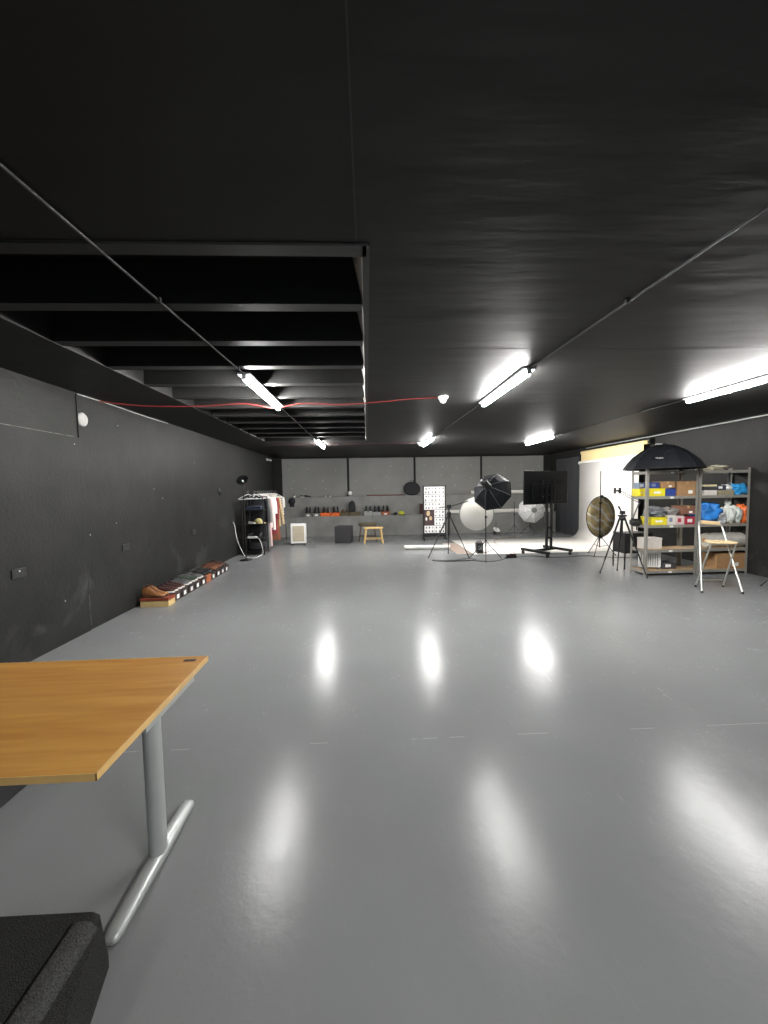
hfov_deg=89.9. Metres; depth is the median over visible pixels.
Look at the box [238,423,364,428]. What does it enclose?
joist
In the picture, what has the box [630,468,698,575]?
shelving unit
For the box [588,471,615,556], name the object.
stand
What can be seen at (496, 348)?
trim
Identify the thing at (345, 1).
trim
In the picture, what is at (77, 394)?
cable
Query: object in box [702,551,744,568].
cardboard box
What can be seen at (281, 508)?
jacket
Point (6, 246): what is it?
ceiling beam
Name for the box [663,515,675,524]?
carton
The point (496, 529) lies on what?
lamp
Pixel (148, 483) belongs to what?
wall
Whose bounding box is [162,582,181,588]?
shoe
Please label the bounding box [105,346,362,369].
joist
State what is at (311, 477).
wall panel
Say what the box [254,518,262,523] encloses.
hat
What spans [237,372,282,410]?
ceiling light
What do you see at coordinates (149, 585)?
boot
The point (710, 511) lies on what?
bag
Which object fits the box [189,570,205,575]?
shoe
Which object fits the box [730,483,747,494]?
bag
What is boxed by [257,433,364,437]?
joist
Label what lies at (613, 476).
photo backdrop
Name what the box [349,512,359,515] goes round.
shoebox
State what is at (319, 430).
joist
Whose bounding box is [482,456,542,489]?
wall panel
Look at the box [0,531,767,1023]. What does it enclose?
floor
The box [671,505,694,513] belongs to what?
box
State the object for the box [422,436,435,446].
ceiling light
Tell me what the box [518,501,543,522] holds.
octagonal softbox
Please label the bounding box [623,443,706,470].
umbrella softbox
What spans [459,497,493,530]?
reflector
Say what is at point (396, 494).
rod
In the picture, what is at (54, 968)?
sofa
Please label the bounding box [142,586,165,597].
boot
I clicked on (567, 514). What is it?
curtain
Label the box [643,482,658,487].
box
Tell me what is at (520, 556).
cable
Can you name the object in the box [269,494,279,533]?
jacket
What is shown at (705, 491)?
carton
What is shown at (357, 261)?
trim
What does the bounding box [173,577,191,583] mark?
shoe
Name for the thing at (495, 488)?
octagonal softbox
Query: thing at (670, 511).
bag
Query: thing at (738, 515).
clear bag
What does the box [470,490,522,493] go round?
paper roll
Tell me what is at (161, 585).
shoe
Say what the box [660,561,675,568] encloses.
carton
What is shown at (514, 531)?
stand
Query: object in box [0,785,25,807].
drawers
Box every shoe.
[155,585,174,592]
[158,584,177,590]
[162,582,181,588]
[166,580,184,587]
[170,578,188,584]
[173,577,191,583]
[177,575,194,581]
[180,574,197,579]
[184,572,200,578]
[186,571,202,576]
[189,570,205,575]
[192,569,208,574]
[195,567,210,572]
[200,565,215,570]
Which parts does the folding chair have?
leg, seat, leg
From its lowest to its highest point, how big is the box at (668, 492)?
0.127 m
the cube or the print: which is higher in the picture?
the print
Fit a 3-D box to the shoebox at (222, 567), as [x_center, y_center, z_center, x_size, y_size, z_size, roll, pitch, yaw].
[-3.324,1.143,7.522,0.355,0.125,0.200,-1,3,-2]
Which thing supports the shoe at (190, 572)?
on the shoebox at (203, 579)
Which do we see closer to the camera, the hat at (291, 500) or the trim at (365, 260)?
the trim at (365, 260)
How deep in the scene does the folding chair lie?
5.83 m
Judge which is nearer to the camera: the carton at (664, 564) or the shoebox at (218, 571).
the carton at (664, 564)
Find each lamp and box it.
[236,475,252,560]
[491,527,499,534]
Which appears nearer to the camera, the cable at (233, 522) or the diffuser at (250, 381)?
the diffuser at (250, 381)
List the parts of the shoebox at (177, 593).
lid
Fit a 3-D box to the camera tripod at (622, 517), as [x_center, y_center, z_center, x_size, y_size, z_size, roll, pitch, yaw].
[4.155,0.503,6.737,0.474,1.223,0.674,-2,4,-11]
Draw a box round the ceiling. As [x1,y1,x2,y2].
[0,0,767,457]
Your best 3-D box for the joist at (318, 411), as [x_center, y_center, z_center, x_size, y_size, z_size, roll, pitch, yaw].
[-1.472,-1.626,5.990,2.338,0.266,0.100,-1,3,-2]
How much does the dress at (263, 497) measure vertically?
1.405 m
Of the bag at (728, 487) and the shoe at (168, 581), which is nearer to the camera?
the shoe at (168, 581)
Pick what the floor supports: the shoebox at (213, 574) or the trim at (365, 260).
the shoebox at (213, 574)
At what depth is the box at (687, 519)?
6.71 m
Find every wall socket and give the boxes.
[11,567,26,579]
[122,543,129,550]
[218,486,221,494]
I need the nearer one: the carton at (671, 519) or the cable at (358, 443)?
the carton at (671, 519)
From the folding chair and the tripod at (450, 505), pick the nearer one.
the folding chair
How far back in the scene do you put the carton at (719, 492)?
6.71 m
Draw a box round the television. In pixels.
[523,471,567,504]
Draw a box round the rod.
[367,494,403,495]
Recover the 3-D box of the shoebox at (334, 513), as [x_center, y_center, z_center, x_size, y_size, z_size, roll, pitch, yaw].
[-1.668,0.074,13.297,0.290,0.125,0.250,-1,3,-2]
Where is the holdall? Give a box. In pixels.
[248,539,266,550]
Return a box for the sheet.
[442,543,471,553]
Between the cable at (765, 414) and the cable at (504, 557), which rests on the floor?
the cable at (504, 557)
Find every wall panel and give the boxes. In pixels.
[0,424,90,662]
[282,458,346,496]
[349,457,413,495]
[415,456,479,494]
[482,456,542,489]
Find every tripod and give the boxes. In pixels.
[428,501,468,557]
[599,506,647,577]
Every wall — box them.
[0,368,273,629]
[273,454,549,497]
[550,413,767,577]
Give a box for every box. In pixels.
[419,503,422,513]
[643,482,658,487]
[659,481,674,487]
[665,489,675,495]
[666,481,695,495]
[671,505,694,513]
[684,516,694,523]
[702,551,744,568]
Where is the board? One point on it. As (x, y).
(434, 497)
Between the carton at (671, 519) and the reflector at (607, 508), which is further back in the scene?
the reflector at (607, 508)
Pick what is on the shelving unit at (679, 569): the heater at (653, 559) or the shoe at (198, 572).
the heater at (653, 559)
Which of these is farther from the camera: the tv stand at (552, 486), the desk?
the tv stand at (552, 486)
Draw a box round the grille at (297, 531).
[292,526,303,541]
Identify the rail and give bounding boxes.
[241,491,286,555]
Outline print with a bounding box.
[424,510,433,524]
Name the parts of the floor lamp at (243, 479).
lamp shade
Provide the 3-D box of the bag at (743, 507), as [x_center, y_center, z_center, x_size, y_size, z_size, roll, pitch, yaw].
[6.386,0.017,6.887,0.158,0.343,0.279,-1,3,-2]
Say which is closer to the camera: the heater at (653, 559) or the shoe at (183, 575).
the shoe at (183, 575)
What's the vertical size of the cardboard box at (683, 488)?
0.256 m
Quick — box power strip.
[505,553,516,558]
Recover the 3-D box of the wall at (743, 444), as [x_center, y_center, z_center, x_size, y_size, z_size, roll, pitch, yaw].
[6.508,-0.386,5.754,0.150,3.050,16.950,-1,3,-2]
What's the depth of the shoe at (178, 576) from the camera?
6.34 m
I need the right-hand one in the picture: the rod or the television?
the television
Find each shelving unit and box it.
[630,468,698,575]
[680,467,750,574]
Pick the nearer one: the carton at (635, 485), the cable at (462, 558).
the carton at (635, 485)
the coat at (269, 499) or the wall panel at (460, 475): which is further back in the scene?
the wall panel at (460, 475)
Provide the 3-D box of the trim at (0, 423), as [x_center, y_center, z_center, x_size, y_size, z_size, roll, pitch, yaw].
[-3.446,-0.800,3.560,0.013,0.006,1.500,-1,3,-2]
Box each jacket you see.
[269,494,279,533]
[273,494,284,525]
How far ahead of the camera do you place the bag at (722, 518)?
6.74 m
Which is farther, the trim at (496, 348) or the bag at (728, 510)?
the bag at (728, 510)
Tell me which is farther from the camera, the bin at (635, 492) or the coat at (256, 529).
the coat at (256, 529)
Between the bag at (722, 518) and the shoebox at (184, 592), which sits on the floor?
the shoebox at (184, 592)
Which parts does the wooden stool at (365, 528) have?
seat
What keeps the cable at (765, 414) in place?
attached to the wall at (743, 444)
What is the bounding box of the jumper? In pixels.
[246,506,263,509]
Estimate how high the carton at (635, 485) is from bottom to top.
0.110 m
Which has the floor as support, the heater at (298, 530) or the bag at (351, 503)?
the heater at (298, 530)
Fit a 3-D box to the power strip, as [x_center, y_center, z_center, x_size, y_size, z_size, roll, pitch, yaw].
[2.846,0.981,8.629,0.280,0.100,0.060,-2,4,-17]
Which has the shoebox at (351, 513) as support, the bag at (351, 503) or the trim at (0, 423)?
the bag at (351, 503)
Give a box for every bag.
[349,500,354,511]
[404,480,419,494]
[663,507,678,514]
[688,501,722,520]
[717,513,726,523]
[720,500,735,522]
[725,484,732,489]
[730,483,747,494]
[731,505,742,522]
[735,504,746,522]
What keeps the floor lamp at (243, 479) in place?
on the floor
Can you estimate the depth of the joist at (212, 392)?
4.75 m
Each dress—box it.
[263,497,272,545]
[271,494,280,539]
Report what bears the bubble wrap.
on the bin at (651, 520)
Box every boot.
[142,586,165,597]
[146,584,168,595]
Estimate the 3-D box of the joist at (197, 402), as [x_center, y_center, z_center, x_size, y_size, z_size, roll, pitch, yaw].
[-1.446,-1.591,5.391,2.338,0.266,0.100,-1,3,-2]
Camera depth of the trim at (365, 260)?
2.52 m
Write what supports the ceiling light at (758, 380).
attached to the ceiling
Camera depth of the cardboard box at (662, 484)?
6.68 m
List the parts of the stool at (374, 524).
seat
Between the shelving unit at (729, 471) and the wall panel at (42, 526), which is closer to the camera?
the wall panel at (42, 526)
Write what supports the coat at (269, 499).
hanging from the hanger
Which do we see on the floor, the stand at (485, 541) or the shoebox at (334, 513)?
the stand at (485, 541)
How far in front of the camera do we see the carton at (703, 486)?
6.71 m
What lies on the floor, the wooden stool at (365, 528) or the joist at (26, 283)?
the wooden stool at (365, 528)
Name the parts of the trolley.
drawer, drawer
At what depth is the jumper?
9.60 m
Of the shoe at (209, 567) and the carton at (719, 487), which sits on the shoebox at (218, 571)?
the shoe at (209, 567)
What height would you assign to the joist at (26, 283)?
0.266 m
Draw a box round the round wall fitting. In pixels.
[78,413,87,425]
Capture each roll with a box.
[404,545,450,548]
[446,508,549,513]
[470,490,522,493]
[700,532,745,546]
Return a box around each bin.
[632,489,642,495]
[640,516,666,524]
[642,488,665,495]
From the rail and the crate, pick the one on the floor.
the rail
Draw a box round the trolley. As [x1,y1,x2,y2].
[612,530,652,568]
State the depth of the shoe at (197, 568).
7.00 m
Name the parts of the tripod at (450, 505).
leg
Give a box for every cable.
[77,394,167,423]
[98,397,437,408]
[233,522,262,557]
[296,443,375,444]
[432,558,476,561]
[441,557,504,561]
[520,556,632,557]
[586,414,767,448]
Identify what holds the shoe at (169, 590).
on the shoebox at (177, 593)
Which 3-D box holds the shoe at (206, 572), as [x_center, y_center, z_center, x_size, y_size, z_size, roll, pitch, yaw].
[-3.295,1.067,6.904,0.289,0.101,0.094,-1,3,-1]
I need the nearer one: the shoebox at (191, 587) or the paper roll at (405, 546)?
the shoebox at (191, 587)
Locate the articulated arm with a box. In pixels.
[613,488,641,529]
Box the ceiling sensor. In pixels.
[438,395,447,403]
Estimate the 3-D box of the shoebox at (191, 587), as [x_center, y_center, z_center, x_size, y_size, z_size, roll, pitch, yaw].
[-3.265,1.222,6.196,0.355,0.125,0.200,-1,3,-2]
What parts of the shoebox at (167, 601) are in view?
lid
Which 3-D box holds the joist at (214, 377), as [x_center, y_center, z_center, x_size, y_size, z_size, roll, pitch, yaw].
[-1.393,-1.519,4.195,2.338,0.266,0.100,-1,3,-2]
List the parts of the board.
frame post, frame post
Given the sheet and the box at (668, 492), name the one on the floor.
the sheet
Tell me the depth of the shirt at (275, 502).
10.81 m
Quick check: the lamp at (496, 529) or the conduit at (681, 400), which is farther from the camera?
the lamp at (496, 529)
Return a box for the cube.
[334,525,352,542]
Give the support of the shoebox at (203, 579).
on the floor
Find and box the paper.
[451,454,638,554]
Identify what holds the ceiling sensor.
attached to the ceiling
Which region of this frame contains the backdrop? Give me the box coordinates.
[580,438,654,460]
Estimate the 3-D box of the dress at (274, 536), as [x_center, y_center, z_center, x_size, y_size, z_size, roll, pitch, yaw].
[-3.325,0.150,11.289,0.589,1.345,0.154,-1,3,0]
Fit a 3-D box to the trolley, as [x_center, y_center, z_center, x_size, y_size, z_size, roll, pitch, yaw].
[4.791,0.725,7.421,0.540,0.690,0.387,-1,3,-2]
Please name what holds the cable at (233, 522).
on the floor
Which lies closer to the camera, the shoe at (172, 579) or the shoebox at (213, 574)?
the shoe at (172, 579)
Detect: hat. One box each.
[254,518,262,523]
[289,498,294,506]
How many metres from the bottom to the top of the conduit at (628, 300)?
0.026 m
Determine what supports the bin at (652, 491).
on the shelving unit at (679, 569)
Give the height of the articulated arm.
0.761 m
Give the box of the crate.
[637,537,661,548]
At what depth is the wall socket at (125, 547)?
5.19 m
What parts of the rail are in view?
post, post, post, post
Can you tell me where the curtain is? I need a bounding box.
[556,455,580,534]
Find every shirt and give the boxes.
[264,494,275,529]
[266,495,276,513]
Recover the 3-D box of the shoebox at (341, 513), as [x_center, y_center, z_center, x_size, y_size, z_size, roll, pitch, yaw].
[-1.357,0.067,13.311,0.287,0.125,0.250,-1,3,-2]
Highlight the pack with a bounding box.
[475,541,482,553]
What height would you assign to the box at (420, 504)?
0.370 m
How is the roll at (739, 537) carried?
on the shelving unit at (729, 471)
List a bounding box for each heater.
[290,523,306,544]
[638,551,660,569]
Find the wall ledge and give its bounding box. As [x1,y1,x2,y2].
[280,493,555,536]
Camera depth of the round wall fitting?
4.44 m
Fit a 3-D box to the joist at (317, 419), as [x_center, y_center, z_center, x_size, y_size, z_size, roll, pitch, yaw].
[-1.499,-1.662,6.588,2.338,0.266,0.100,-1,3,-2]
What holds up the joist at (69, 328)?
attached to the ceiling
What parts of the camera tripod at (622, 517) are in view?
leg, leg, leg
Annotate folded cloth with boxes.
[694,465,729,469]
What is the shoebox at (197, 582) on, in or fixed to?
on the floor
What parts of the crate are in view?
lid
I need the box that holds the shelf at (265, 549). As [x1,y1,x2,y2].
[244,548,268,551]
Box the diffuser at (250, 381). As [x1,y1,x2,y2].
[243,377,279,409]
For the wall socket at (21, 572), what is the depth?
3.58 m
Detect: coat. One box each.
[248,495,269,547]
[260,495,272,546]
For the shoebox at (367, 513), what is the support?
on the wall ledge
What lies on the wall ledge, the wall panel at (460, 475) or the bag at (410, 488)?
the bag at (410, 488)
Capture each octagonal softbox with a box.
[474,473,511,509]
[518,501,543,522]
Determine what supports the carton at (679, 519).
on the shelving unit at (679, 569)
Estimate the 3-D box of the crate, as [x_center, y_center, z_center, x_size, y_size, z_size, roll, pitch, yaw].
[4.756,0.551,6.901,0.315,0.192,0.206,-1,3,-2]
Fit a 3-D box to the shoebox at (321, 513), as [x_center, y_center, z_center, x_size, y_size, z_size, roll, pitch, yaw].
[-2.006,0.080,13.283,0.348,0.125,0.250,-1,3,-2]
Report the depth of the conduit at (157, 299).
1.81 m
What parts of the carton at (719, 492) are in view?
lid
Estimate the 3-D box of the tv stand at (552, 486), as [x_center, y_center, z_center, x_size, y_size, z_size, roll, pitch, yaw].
[3.774,0.125,8.944,0.810,1.729,0.780,-3,4,-27]
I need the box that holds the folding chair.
[694,520,743,593]
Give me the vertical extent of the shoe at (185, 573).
0.101 m
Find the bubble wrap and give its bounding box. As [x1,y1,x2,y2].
[642,505,667,516]
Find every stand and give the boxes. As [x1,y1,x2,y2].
[469,499,501,562]
[506,502,522,534]
[521,480,572,557]
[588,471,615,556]
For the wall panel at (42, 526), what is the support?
attached to the wall at (148, 483)
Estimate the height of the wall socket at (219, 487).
0.200 m
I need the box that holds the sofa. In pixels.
[0,912,108,1023]
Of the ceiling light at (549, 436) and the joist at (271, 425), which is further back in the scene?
the ceiling light at (549, 436)
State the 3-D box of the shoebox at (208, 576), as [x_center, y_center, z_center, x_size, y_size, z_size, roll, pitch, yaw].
[-3.295,1.183,6.864,0.355,0.125,0.200,-1,3,-2]
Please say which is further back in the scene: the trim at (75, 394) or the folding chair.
the folding chair
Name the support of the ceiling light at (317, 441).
attached to the ceiling
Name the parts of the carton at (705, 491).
lid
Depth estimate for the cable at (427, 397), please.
4.87 m
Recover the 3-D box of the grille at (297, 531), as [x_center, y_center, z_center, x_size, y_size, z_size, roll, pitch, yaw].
[-2.491,0.633,11.198,0.330,0.450,0.008,-1,3,-5]
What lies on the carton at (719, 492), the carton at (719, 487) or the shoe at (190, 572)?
the carton at (719, 487)
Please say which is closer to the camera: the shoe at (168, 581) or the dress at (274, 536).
the shoe at (168, 581)
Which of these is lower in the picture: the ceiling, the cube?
the cube
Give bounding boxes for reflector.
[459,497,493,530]
[586,495,614,538]
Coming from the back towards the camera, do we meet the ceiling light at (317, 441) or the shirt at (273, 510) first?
the shirt at (273, 510)
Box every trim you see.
[0,423,73,436]
[75,394,89,594]
[344,0,356,242]
[353,257,365,437]
[362,243,369,440]
[369,348,767,350]
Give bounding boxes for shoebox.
[140,594,174,607]
[169,590,181,600]
[178,586,187,596]
[185,582,194,592]
[195,579,200,588]
[200,576,205,585]
[206,573,210,582]
[211,571,215,579]
[214,568,220,576]
[220,566,224,573]
[320,512,330,515]
[331,512,339,515]
[340,512,348,515]
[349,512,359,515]
[364,511,371,515]
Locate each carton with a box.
[633,482,643,488]
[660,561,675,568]
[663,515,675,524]
[675,515,684,524]
[702,485,716,487]
[702,488,716,494]
[716,485,725,489]
[717,490,733,494]
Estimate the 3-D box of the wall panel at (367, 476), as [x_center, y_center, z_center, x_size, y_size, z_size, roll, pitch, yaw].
[-0.089,-1.258,13.741,2.295,1.345,0.033,-1,3,-2]
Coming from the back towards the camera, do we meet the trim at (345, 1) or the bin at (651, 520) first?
the bin at (651, 520)
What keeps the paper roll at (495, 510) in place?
on the wall ledge
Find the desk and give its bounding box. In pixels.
[0,656,208,945]
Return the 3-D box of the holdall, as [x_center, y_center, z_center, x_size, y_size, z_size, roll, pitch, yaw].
[-3.222,0.815,9.810,0.462,0.300,0.335,-1,3,-2]
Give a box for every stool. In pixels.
[358,522,376,541]
[364,527,383,543]
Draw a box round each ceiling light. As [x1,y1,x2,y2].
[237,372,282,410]
[313,439,325,448]
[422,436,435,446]
[479,367,535,406]
[524,435,556,444]
[683,374,767,402]
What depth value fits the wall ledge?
13.41 m
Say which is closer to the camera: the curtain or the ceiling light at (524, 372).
the ceiling light at (524, 372)
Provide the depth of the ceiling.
1.42 m
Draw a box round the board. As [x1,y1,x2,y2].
[422,485,447,540]
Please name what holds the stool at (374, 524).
on the floor
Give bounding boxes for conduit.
[0,162,327,450]
[437,205,767,434]
[562,400,684,433]
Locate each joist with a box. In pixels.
[0,257,361,311]
[50,311,362,345]
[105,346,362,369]
[143,369,363,386]
[172,386,363,399]
[194,398,364,408]
[212,408,364,416]
[226,416,364,423]
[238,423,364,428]
[248,428,364,433]
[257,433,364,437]
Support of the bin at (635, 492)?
on the shelving unit at (679, 569)
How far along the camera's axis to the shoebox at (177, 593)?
5.73 m
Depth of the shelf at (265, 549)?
9.70 m
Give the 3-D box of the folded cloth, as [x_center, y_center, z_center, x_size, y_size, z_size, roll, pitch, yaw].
[5.820,-0.782,6.840,0.487,0.103,0.340,-1,3,-2]
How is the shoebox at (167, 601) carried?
on the floor

